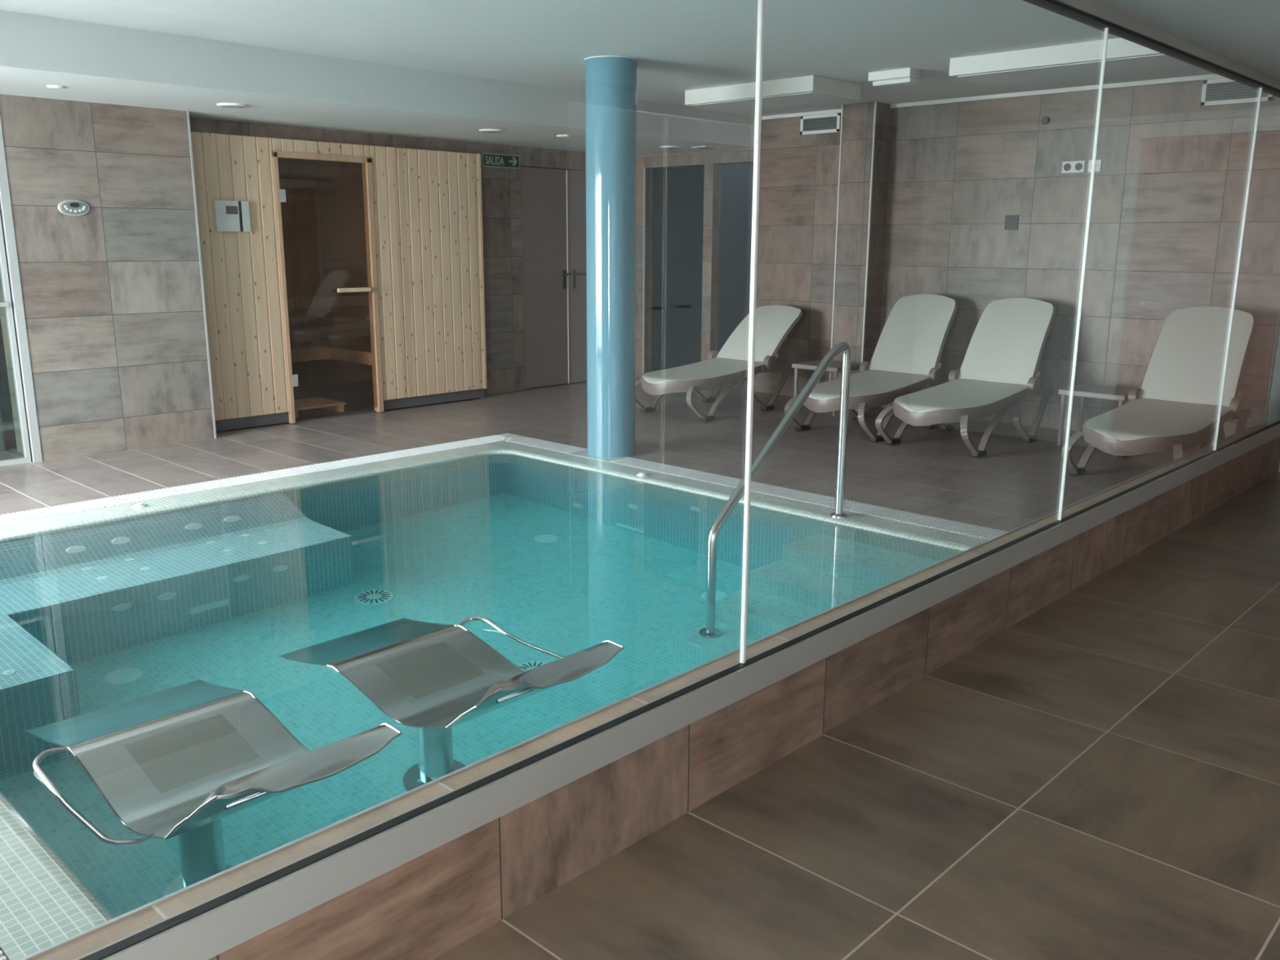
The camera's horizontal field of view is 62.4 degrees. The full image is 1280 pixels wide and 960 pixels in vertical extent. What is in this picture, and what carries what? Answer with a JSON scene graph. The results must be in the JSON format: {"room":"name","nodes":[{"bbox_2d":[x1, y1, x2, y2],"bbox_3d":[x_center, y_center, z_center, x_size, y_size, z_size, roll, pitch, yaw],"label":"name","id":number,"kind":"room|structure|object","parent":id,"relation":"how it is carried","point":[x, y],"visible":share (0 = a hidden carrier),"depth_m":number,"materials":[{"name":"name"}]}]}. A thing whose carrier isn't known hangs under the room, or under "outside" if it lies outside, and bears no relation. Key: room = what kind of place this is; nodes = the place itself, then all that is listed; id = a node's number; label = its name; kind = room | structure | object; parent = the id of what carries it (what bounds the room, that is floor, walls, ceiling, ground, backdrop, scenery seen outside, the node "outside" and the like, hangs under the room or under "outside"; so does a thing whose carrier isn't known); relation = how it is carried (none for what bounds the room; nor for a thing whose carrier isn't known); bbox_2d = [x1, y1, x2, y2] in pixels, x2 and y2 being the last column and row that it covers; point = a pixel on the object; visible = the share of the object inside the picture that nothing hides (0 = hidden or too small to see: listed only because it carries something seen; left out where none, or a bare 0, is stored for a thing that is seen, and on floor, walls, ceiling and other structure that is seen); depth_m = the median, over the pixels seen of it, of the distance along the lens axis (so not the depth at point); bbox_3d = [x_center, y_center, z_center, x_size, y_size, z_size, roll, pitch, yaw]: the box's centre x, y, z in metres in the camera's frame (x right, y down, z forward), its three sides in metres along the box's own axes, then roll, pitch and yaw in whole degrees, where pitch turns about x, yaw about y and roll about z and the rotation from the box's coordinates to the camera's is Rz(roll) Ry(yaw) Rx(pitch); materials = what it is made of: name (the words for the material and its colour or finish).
{"room":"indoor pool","nodes":[
{"label":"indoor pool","id":0,"kind":"room"},
{"bbox_2d":[0,318,12,410],"bbox_3d":[-2.714,-1.870,9.261,2.450,2.246,9.050,12,17,42],"label":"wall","id":1,"kind":"structure","parent":0,"point":[6,404],"depth_m":8.47,"materials":[{"name":"grey"}]},
{"bbox_2d":[0,93,214,461],"bbox_3d":[-3.503,-1.296,6.889,0.470,2.166,1.109,12,17,42],"label":"wall","id":2,"kind":"structure","parent":0,"point":[112,294],"depth_m":6.70,"materials":[{"name":"tile"}]},
{"bbox_2d":[0,117,42,466],"bbox_3d":[-4.231,-1.069,5.869,0.095,2.166,1.408,12,17,42],"label":"door frame","id":3,"kind":"structure","parent":2,"relation":"in","point":[13,304],"depth_m":6.37,"materials":[{"name":"silver metal"}]},
{"bbox_2d":[57,200,89,216],"bbox_3d":[-3.466,-1.668,6.477,0.021,0.098,0.184,12,17,42],"label":"light","id":4,"kind":"object","parent":2,"relation":"attached to","point":[69,207],"visible":1,"depth_m":6.47,"materials":[{"name":"silver metal"}]},
{"bbox_2d":[186,111,216,438],"bbox_3d":[-2.957,-1.347,7.127,0.026,2.166,0.012,12,17,42],"label":"trim","id":5,"kind":"structure","parent":2,"relation":"attached to","point":[188,113],"depth_m":7.11,"materials":[{"name":"silver metal"}]},
{"bbox_2d":[0,9,755,155],"bbox_3d":[-2.057,-2.685,7.346,1.720,0.357,10.600,12,17,42],"label":"ceiling","id":6,"kind":"structure","parent":0,"point":[95,63],"depth_m":6.49,"materials":[{"name":"white paint"}]},
{"bbox_2d":[46,84,66,89],"bbox_3d":[-3.193,-2.147,5.782,0.094,0.014,0.094,12,17,42],"label":"recessed light","id":7,"kind":"object","parent":6,"relation":"in","point":[50,86],"visible":1,"depth_m":5.75,"materials":[{"name":"white paint"}]},
{"bbox_2d":[216,102,248,108],"bbox_3d":[-2.521,-2.316,6.543,0.189,0.014,0.189,12,17,42],"label":"recessed light","id":8,"kind":"object","parent":6,"relation":"in","point":[231,105],"visible":1,"depth_m":6.50,"materials":[{"name":"white paint"}]},
{"bbox_2d":[478,128,505,133],"bbox_3d":[-1.118,-2.635,7.983,0.199,0.014,0.199,12,17,42],"label":"recessed light","id":9,"kind":"object","parent":6,"relation":"in","point":[485,131],"visible":1,"depth_m":7.92,"materials":[{"name":"white paint"}]},
{"bbox_2d":[556,134,571,137],"bbox_3d":[-0.599,-2.716,8.350,0.120,0.014,0.120,12,17,42],"label":"recessed light","id":10,"kind":"object","parent":6,"relation":"in","point":[557,135],"visible":1,"depth_m":8.32,"materials":[{"name":"white paint"}]},
{"bbox_2d":[659,146,679,148],"bbox_3d":[0.263,-2.926,9.302,0.179,0.014,0.179,12,17,42],"label":"recessed light","id":11,"kind":"object","parent":6,"relation":"in","point":[660,147],"visible":1,"depth_m":9.25,"materials":[{"name":"white paint"}]},
{"bbox_2d":[691,146,719,149],"bbox_3d":[0.580,-2.933,9.330,0.160,0.010,0.200,12,17,42],"label":"recessed light","id":12,"kind":"object","parent":6,"relation":"in","point":[697,147],"visible":1,"depth_m":9.30,"materials":[{"name":"white paint"}]},
{"bbox_2d":[189,117,585,395],"bbox_3d":[-1.657,-1.712,9.106,0.160,2.316,4.703,12,17,42],"label":"wall","id":13,"kind":"structure","parent":0,"point":[501,193],"depth_m":9.37,"materials":[{"name":"tile"}]},
{"bbox_2d":[482,152,519,168],"bbox_3d":[-1.209,-2.782,9.215,0.010,0.110,0.410,12,17,42],"label":"exit sign","id":14,"kind":"object","parent":13,"relation":"attached to","point":[493,160],"visible":1,"depth_m":9.21,"materials":[{"name":"green plastic"}]},
{"bbox_2d":[520,166,571,388],"bbox_3d":[-0.870,-1.859,9.797,0.125,1.985,0.542,12,17,42],"label":"door","id":15,"kind":"structure","parent":13,"relation":"in","point":[544,190],"depth_m":9.79,"materials":[{"name":"grey wood"}]},
{"bbox_2d":[565,169,569,383],"bbox_3d":[-0.692,-1.904,10.004,0.033,1.985,0.007,12,17,42],"label":"door frame","id":16,"kind":"structure","parent":13,"relation":"attached to","point":[566,170],"depth_m":9.97,"materials":[{"name":"white paint"}]},
{"bbox_2d":[567,169,586,382],"bbox_3d":[-0.491,-1.945,10.187,0.125,1.985,0.541,12,17,42],"label":"door","id":17,"kind":"structure","parent":13,"relation":"in","point":[576,184],"depth_m":10.08,"materials":[{"name":"beige metal"}]},
{"bbox_2d":[0,376,1199,531],"bbox_3d":[-1.220,-0.094,7.104,7.865,0.250,10.400,12,17,42],"label":"pool deck","id":18,"kind":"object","parent":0,"point":[932,472],"visible":0.32,"depth_m":6.90,"materials":[{"name":"grey tile"}]},
{"bbox_2d":[0,371,5,451],"bbox_3d":[-4.252,-0.455,6.819,0.220,0.550,0.230,12,17,42],"label":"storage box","id":19,"kind":"object","parent":18,"relation":"on","point":[2,446],"visible":1,"depth_m":6.84,"materials":[{"name":"grey plastic"}]},
{"bbox_2d":[0,950,6,959],"bbox_3d":[-2.441,0.703,3.036,3.905,0.024,0.202,12,17,42],"label":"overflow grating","id":20,"kind":"object","parent":18,"relation":"on","point":[2,957],"visible":1,"depth_m":2.04,"materials":[{"name":"white plastic"}]},
{"bbox_2d":[190,131,486,432],"bbox_3d":[-2.815,-1.650,8.715,1.805,2.057,2.509,12,17,42],"label":"cabin","id":21,"kind":"object","parent":18,"relation":"on","point":[355,286],"visible":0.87,"depth_m":8.52,"materials":[{"name":"brown wood"}]},
{"bbox_2d":[213,200,251,231],"bbox_3d":[-2.838,-1.836,7.356,0.036,0.210,0.248,12,17,42],"label":"control panel","id":22,"kind":"object","parent":21,"relation":"attached to","point":[228,215],"visible":1,"depth_m":7.34,"materials":[{"name":"grey plastic"}]},
{"bbox_2d":[0,432,989,959],"bbox_3d":[-0.963,0.985,4.850,4.120,1.384,4.347,12,17,42],"label":"pool","id":23,"kind":"object","parent":18,"relation":"in","point":[42,904],"visible":0.08,"depth_m":5.10,"materials":[{"name":"tile"}]},
{"bbox_2d":[32,690,401,839],"bbox_3d":[-1.261,1.230,3.003,1.206,1.318,0.636,12,17,42],"label":"lounger","id":24,"kind":"object","parent":23,"relation":"on","point":[251,789],"visible":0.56,"depth_m":2.57,"materials":[{"name":"silver metal"}]},
{"bbox_2d":[0,435,514,524],"bbox_3d":[-2.476,0.051,5.911,0.202,0.024,4.435,12,17,42],"label":"pool edge","id":25,"kind":"object","parent":23,"relation":"on","point":[35,513],"visible":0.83,"depth_m":6.06,"materials":[{"name":"white tile"}]},
{"bbox_2d":[326,616,624,728],"bbox_3d":[-0.636,1.088,3.644,1.206,1.318,0.616,12,17,42],"label":"lounger","id":26,"kind":"object","parent":23,"relation":"on","point":[506,691],"visible":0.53,"depth_m":3.15,"materials":[{"name":"silver metal"}]},
{"bbox_2d":[0,453,963,918],"bbox_3d":[-0.889,0.958,4.654,3.740,1.183,3.840,12,17,42],"label":"water","id":27,"kind":"object","parent":23,"relation":"in","point":[107,627],"visible":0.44,"depth_m":3.87,"materials":[{"name":"teal liquid"}]},
{"bbox_2d":[506,436,587,453],"bbox_3d":[-0.638,-0.229,7.193,0.647,0.024,0.192,12,17,42],"label":"overflow grating","id":28,"kind":"object","parent":23,"relation":"on","point":[527,441],"visible":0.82,"depth_m":7.17,"materials":[{"name":"white plastic"}]},
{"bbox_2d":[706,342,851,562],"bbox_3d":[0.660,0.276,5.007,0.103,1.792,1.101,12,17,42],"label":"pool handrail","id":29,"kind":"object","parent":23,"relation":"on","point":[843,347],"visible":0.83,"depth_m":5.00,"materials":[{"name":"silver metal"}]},
{"bbox_2d":[608,457,1008,539],"bbox_3d":[0.911,0.104,5.757,2.887,0.024,0.192,12,17,42],"label":"pool edge","id":30,"kind":"object","parent":23,"relation":"on","point":[926,521],"visible":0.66,"depth_m":5.68,"materials":[{"name":"white tile"}]},
{"bbox_2d":[584,55,637,457],"bbox_3d":[-0.182,-1.359,6.661,0.324,2.423,0.324,12,17,42],"label":"round column","id":31,"kind":"structure","parent":18,"relation":"on","point":[611,81],"depth_m":6.52,"materials":[{"name":"blue paint"}]},
{"bbox_2d":[635,305,803,422],"bbox_3d":[0.669,-0.990,8.685,0.686,0.816,1.682,12,17,42],"label":"sun lounger","id":32,"kind":"object","parent":18,"relation":"on","point":[774,323],"visible":0.97,"depth_m":8.73,"materials":[{"name":"white plastic"}]},
{"bbox_2d":[791,360,860,416],"bbox_3d":[1.532,-0.759,8.658,0.440,0.388,0.400,12,17,42],"label":"side table","id":33,"kind":"object","parent":18,"relation":"on","point":[834,366],"visible":0.6,"depth_m":8.56,"materials":[{"name":"grey plastic"}]},
{"bbox_2d":[783,293,957,442],"bbox_3d":[1.753,-0.865,7.829,0.686,0.963,1.525,12,17,42],"label":"sun lounger","id":34,"kind":"object","parent":18,"relation":"on","point":[905,359],"visible":0.84,"depth_m":8.01,"materials":[{"name":"grey plastic"}]},
{"bbox_2d":[875,297,1055,457],"bbox_3d":[2.297,-0.745,7.311,0.686,0.963,1.525,12,17,42],"label":"sun lounger","id":35,"kind":"object","parent":18,"relation":"on","point":[999,368],"visible":1,"depth_m":7.47,"materials":[{"name":"white plastic"}]},
{"bbox_2d":[1057,383,1130,445],"bbox_3d":[3.140,-0.426,7.222,0.440,0.388,0.400,12,17,42],"label":"side table","id":36,"kind":"object","parent":18,"relation":"on","point":[1120,394],"visible":0.62,"depth_m":7.18,"materials":[{"name":"grey plastic"}]},
{"bbox_2d":[1061,306,1256,475],"bbox_3d":[3.184,-0.530,6.382,0.686,0.963,1.525,12,17,42],"label":"sun lounger","id":37,"kind":"object","parent":18,"relation":"on","point":[1175,408],"visible":0.8,"depth_m":6.56,"materials":[{"name":"grey plastic"}]},
{"bbox_2d":[0,0,1214,116],"bbox_3d":[-0.570,-2.171,4.527,4.380,0.100,9.700,12,17,42],"label":"ceiling","id":38,"kind":"structure","parent":0,"point":[678,46],"depth_m":5.58,"materials":[{"name":"white paint"}]},
{"bbox_2d":[684,75,861,111],"bbox_3d":[0.931,-2.737,7.519,1.120,0.104,0.580,12,17,42],"label":"ceiling light","id":39,"kind":"object","parent":38,"relation":"attached to","point":[811,89],"visible":1,"depth_m":7.31,"materials":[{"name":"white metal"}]},
{"bbox_2d":[867,67,919,87],"bbox_3d":[1.620,-2.570,6.757,0.305,0.085,0.120,12,17,42],"label":"emergency light","id":40,"kind":"object","parent":38,"relation":"attached to","point":[905,76],"visible":1,"depth_m":6.71,"materials":[{"name":"white paint"}]},
{"bbox_2d":[872,77,916,87],"bbox_3d":[1.627,-2.542,6.757,0.275,0.030,0.090,12,17,42],"label":"diffuser","id":41,"kind":"object","parent":40,"relation":"attached to","point":[877,82],"depth_m":6.73,"materials":[{"name":"white plastic"}]},
{"bbox_2d":[949,37,1194,86],"bbox_3d":[2.518,-2.396,6.049,1.320,0.104,0.580,12,17,42],"label":"light panel","id":42,"kind":"object","parent":38,"relation":"attached to","point":[1080,60],"visible":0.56,"depth_m":5.96,"materials":[{"name":"white metal"}]},
{"bbox_2d":[651,162,753,380],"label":"door","id":43,"kind":"structure","parent":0,"point":[677,224],"depth_m":10.78,"materials":[{"name":"blue"}]},
{"bbox_2d":[208,436,1279,959],"bbox_3d":[0.958,0.614,3.585,0.086,0.444,9.400,12,17,42],"label":"wall","id":44,"kind":"structure","parent":0,"point":[428,905],"depth_m":2.62,"materials":[{"name":"brown tile"}]},
{"bbox_2d":[432,471,1279,959],"bbox_3d":[1.888,0.964,2.615,2.674,0.200,9.200,12,17,42],"label":"floor","id":45,"kind":"structure","parent":0,"point":[1097,776],"depth_m":2.65,"materials":[{"name":"brown tile"}]},
{"bbox_2d":[831,102,892,380],"bbox_3d":[1.807,-1.808,8.688,0.300,2.423,0.250,12,17,42],"label":"column","id":46,"kind":"structure","parent":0,"point":[858,118],"depth_m":8.54,"materials":[{"name":"tile"}]},
{"bbox_2d":[829,104,843,380],"bbox_3d":[1.614,-1.812,8.702,0.012,2.423,0.018,12,17,42],"label":"trim","id":47,"kind":"structure","parent":46,"relation":"attached to","point":[842,116],"depth_m":8.64,"materials":[{"name":"silver metal"}]},
{"bbox_2d":[861,101,876,362],"bbox_3d":[1.831,-1.766,8.501,0.012,2.423,0.018,12,17,42],"label":"trim","id":48,"kind":"structure","parent":46,"relation":"attached to","point":[875,102],"depth_m":8.44,"materials":[{"name":"silver metal"}]},
{"bbox_2d":[890,73,1225,108],"bbox_3d":[3.070,-2.739,7.407,3.030,0.028,0.030,12,17,42],"label":"trim","id":49,"kind":"structure","parent":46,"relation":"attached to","point":[1198,77],"depth_m":7.47,"materials":[{"name":"white paint"}]},
{"bbox_2d":[635,80,1279,446],"bbox_3d":[2.155,-1.667,8.642,6.000,2.673,0.120,12,17,42],"label":"wall","id":50,"kind":"structure","parent":0,"point":[1170,187],"depth_m":7.73,"materials":[{"name":"stone"}]},
{"bbox_2d":[17,420,1266,959],"bbox_3d":[0.872,0.539,3.652,0.007,0.399,9.400,12,17,42],"label":"trim","id":51,"kind":"structure","parent":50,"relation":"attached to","point":[170,895],"depth_m":2.32,"materials":[{"name":"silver metal"}]},
{"bbox_2d":[642,168,645,374],"bbox_3d":[0.043,-2.043,10.532,0.012,2.050,0.018,12,17,42],"label":"trim","id":52,"kind":"structure","parent":50,"relation":"attached to","point":[644,196],"depth_m":10.51,"materials":[{"name":"silver metal"}]},
{"bbox_2d":[28,421,1275,959],"bbox_3d":[0.920,0.591,3.616,0.128,0.476,9.400,12,17,42],"label":"sill","id":53,"kind":"structure","parent":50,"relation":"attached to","point":[73,949],"depth_m":2.33,"materials":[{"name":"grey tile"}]},
{"bbox_2d":[74,420,1279,959],"bbox_3d":[0.981,0.363,3.506,0.037,0.084,9.400,12,17,42],"label":"trim","id":54,"kind":"structure","parent":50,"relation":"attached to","point":[204,936],"depth_m":2.30,"materials":[{"name":"silver metal"}]},
{"bbox_2d":[79,421,1279,959],"bbox_3d":[0.980,0.334,3.501,0.022,0.028,9.400,12,17,42],"label":"trim","id":55,"kind":"structure","parent":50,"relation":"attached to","point":[164,926],"depth_m":2.23,"materials":[{"name":"black rubber"}]},
{"bbox_2d":[739,0,764,663],"bbox_3d":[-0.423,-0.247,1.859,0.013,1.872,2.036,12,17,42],"label":"joint","id":56,"kind":"object","parent":55,"relation":"on","point":[761,5],"visible":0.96,"depth_m":2.57,"materials":[{"name":"white metal"}]},
{"bbox_2d":[1057,27,1108,520],"bbox_3d":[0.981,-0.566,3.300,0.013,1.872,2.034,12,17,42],"label":"pole","id":57,"kind":"object","parent":55,"relation":"on","point":[1106,29],"visible":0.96,"depth_m":4.00,"materials":[{"name":"white metal"}]},
{"bbox_2d":[1213,87,1262,450],"bbox_3d":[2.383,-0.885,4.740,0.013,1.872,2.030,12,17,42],"label":"pole","id":58,"kind":"object","parent":55,"relation":"on","point":[1260,88],"visible":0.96,"depth_m":5.44,"materials":[{"name":"white metal"}]},
{"bbox_2d":[753,129,761,391],"bbox_3d":[1.060,-2.007,9.549,0.014,2.423,0.018,12,17,42],"label":"trim","id":59,"kind":"structure","parent":50,"relation":"attached to","point":[761,130],"depth_m":9.47,"materials":[{"name":"silver metal"}]},
{"bbox_2d":[761,108,841,119],"bbox_3d":[1.399,-3.098,8.954,1.000,0.028,0.030,12,17,42],"label":"trim","id":60,"kind":"structure","parent":50,"relation":"attached to","point":[833,111],"depth_m":8.97,"materials":[{"name":"white paint"}]},
{"bbox_2d":[800,112,840,134],"bbox_3d":[1.512,-2.992,8.881,0.395,0.155,0.013,12,17,42],"label":"air vent","id":61,"kind":"object","parent":50,"relation":"in","point":[822,123],"visible":1,"depth_m":8.88,"materials":[{"name":"white metal"}]},
{"bbox_2d":[1004,215,1018,230],"bbox_3d":[2.775,-1.922,7.893,0.105,0.107,0.006,12,17,42],"label":"plate","id":62,"kind":"object","parent":50,"relation":"attached to","point":[1011,221],"visible":1,"depth_m":7.89,"materials":[{"name":"grey metal"}]},
{"bbox_2d":[1040,116,1049,124],"bbox_3d":[2.913,-2.585,7.601,0.055,0.055,0.020,12,17,42],"label":"plug","id":63,"kind":"object","parent":50,"relation":"attached to","point":[1044,120],"visible":1,"depth_m":7.59,"materials":[{"name":"grey plastic"}]},
{"bbox_2d":[1061,160,1085,173],"bbox_3d":[3.083,-2.228,7.520,0.161,0.082,0.012,12,17,42],"label":"wall socket","id":64,"kind":"object","parent":50,"relation":"attached to","point":[1068,166],"visible":1,"depth_m":7.52,"materials":[{"name":"white paint"}]},
{"bbox_2d":[1063,163,1071,170],"bbox_3d":[3.051,-2.233,7.544,0.052,0.052,0.003,12,17,42],"label":"outlet","id":65,"kind":"object","parent":64,"relation":"attached to","point":[1067,166],"depth_m":7.54,"materials":[{"name":"grey plastic"}]},
{"bbox_2d":[1075,162,1082,170],"bbox_3d":[3.109,-2.221,7.490,0.052,0.052,0.003,12,17,42],"label":"outlet","id":66,"kind":"object","parent":64,"relation":"attached to","point":[1078,166],"depth_m":7.49,"materials":[{"name":"grey plastic"}]},
{"bbox_2d":[1087,160,1102,172],"bbox_3d":[3.191,-2.204,7.420,0.090,0.082,0.012,12,17,42],"label":"wall socket","id":67,"kind":"object","parent":50,"relation":"attached to","point":[1098,162],"visible":0.69,"depth_m":7.41,"materials":[{"name":"white paint"}]},
{"bbox_2d":[1022,0,1279,97],"bbox_3d":[0.981,-1.480,3.098,0.051,0.014,9.400,12,17,42],"label":"trim","id":68,"kind":"structure","parent":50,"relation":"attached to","point":[1055,6],"depth_m":4.09,"materials":[{"name":"black metal"}]},
{"bbox_2d":[1055,0,1279,89],"bbox_3d":[0.980,-1.508,3.093,0.067,0.044,9.400,12,17,42],"label":"trim","id":69,"kind":"structure","parent":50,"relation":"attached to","point":[1092,7],"depth_m":4.17,"materials":[{"name":"silver metal"}]},
{"bbox_2d":[1200,77,1273,106],"bbox_3d":[3.815,-2.489,6.750,0.419,0.162,0.013,12,17,42],"label":"air vent","id":70,"kind":"object","parent":50,"relation":"in","point":[1217,91],"visible":0.71,"depth_m":6.79,"materials":[{"name":"white metal"}]},
{"bbox_2d":[1093,0,1279,79],"bbox_3d":[2.028,-1.368,2.174,2.805,0.100,9.700,12,17,42],"label":"ceiling","id":71,"kind":"structure","parent":0,"point":[1246,33],"depth_m":4.00,"materials":[{"name":"white paint"}]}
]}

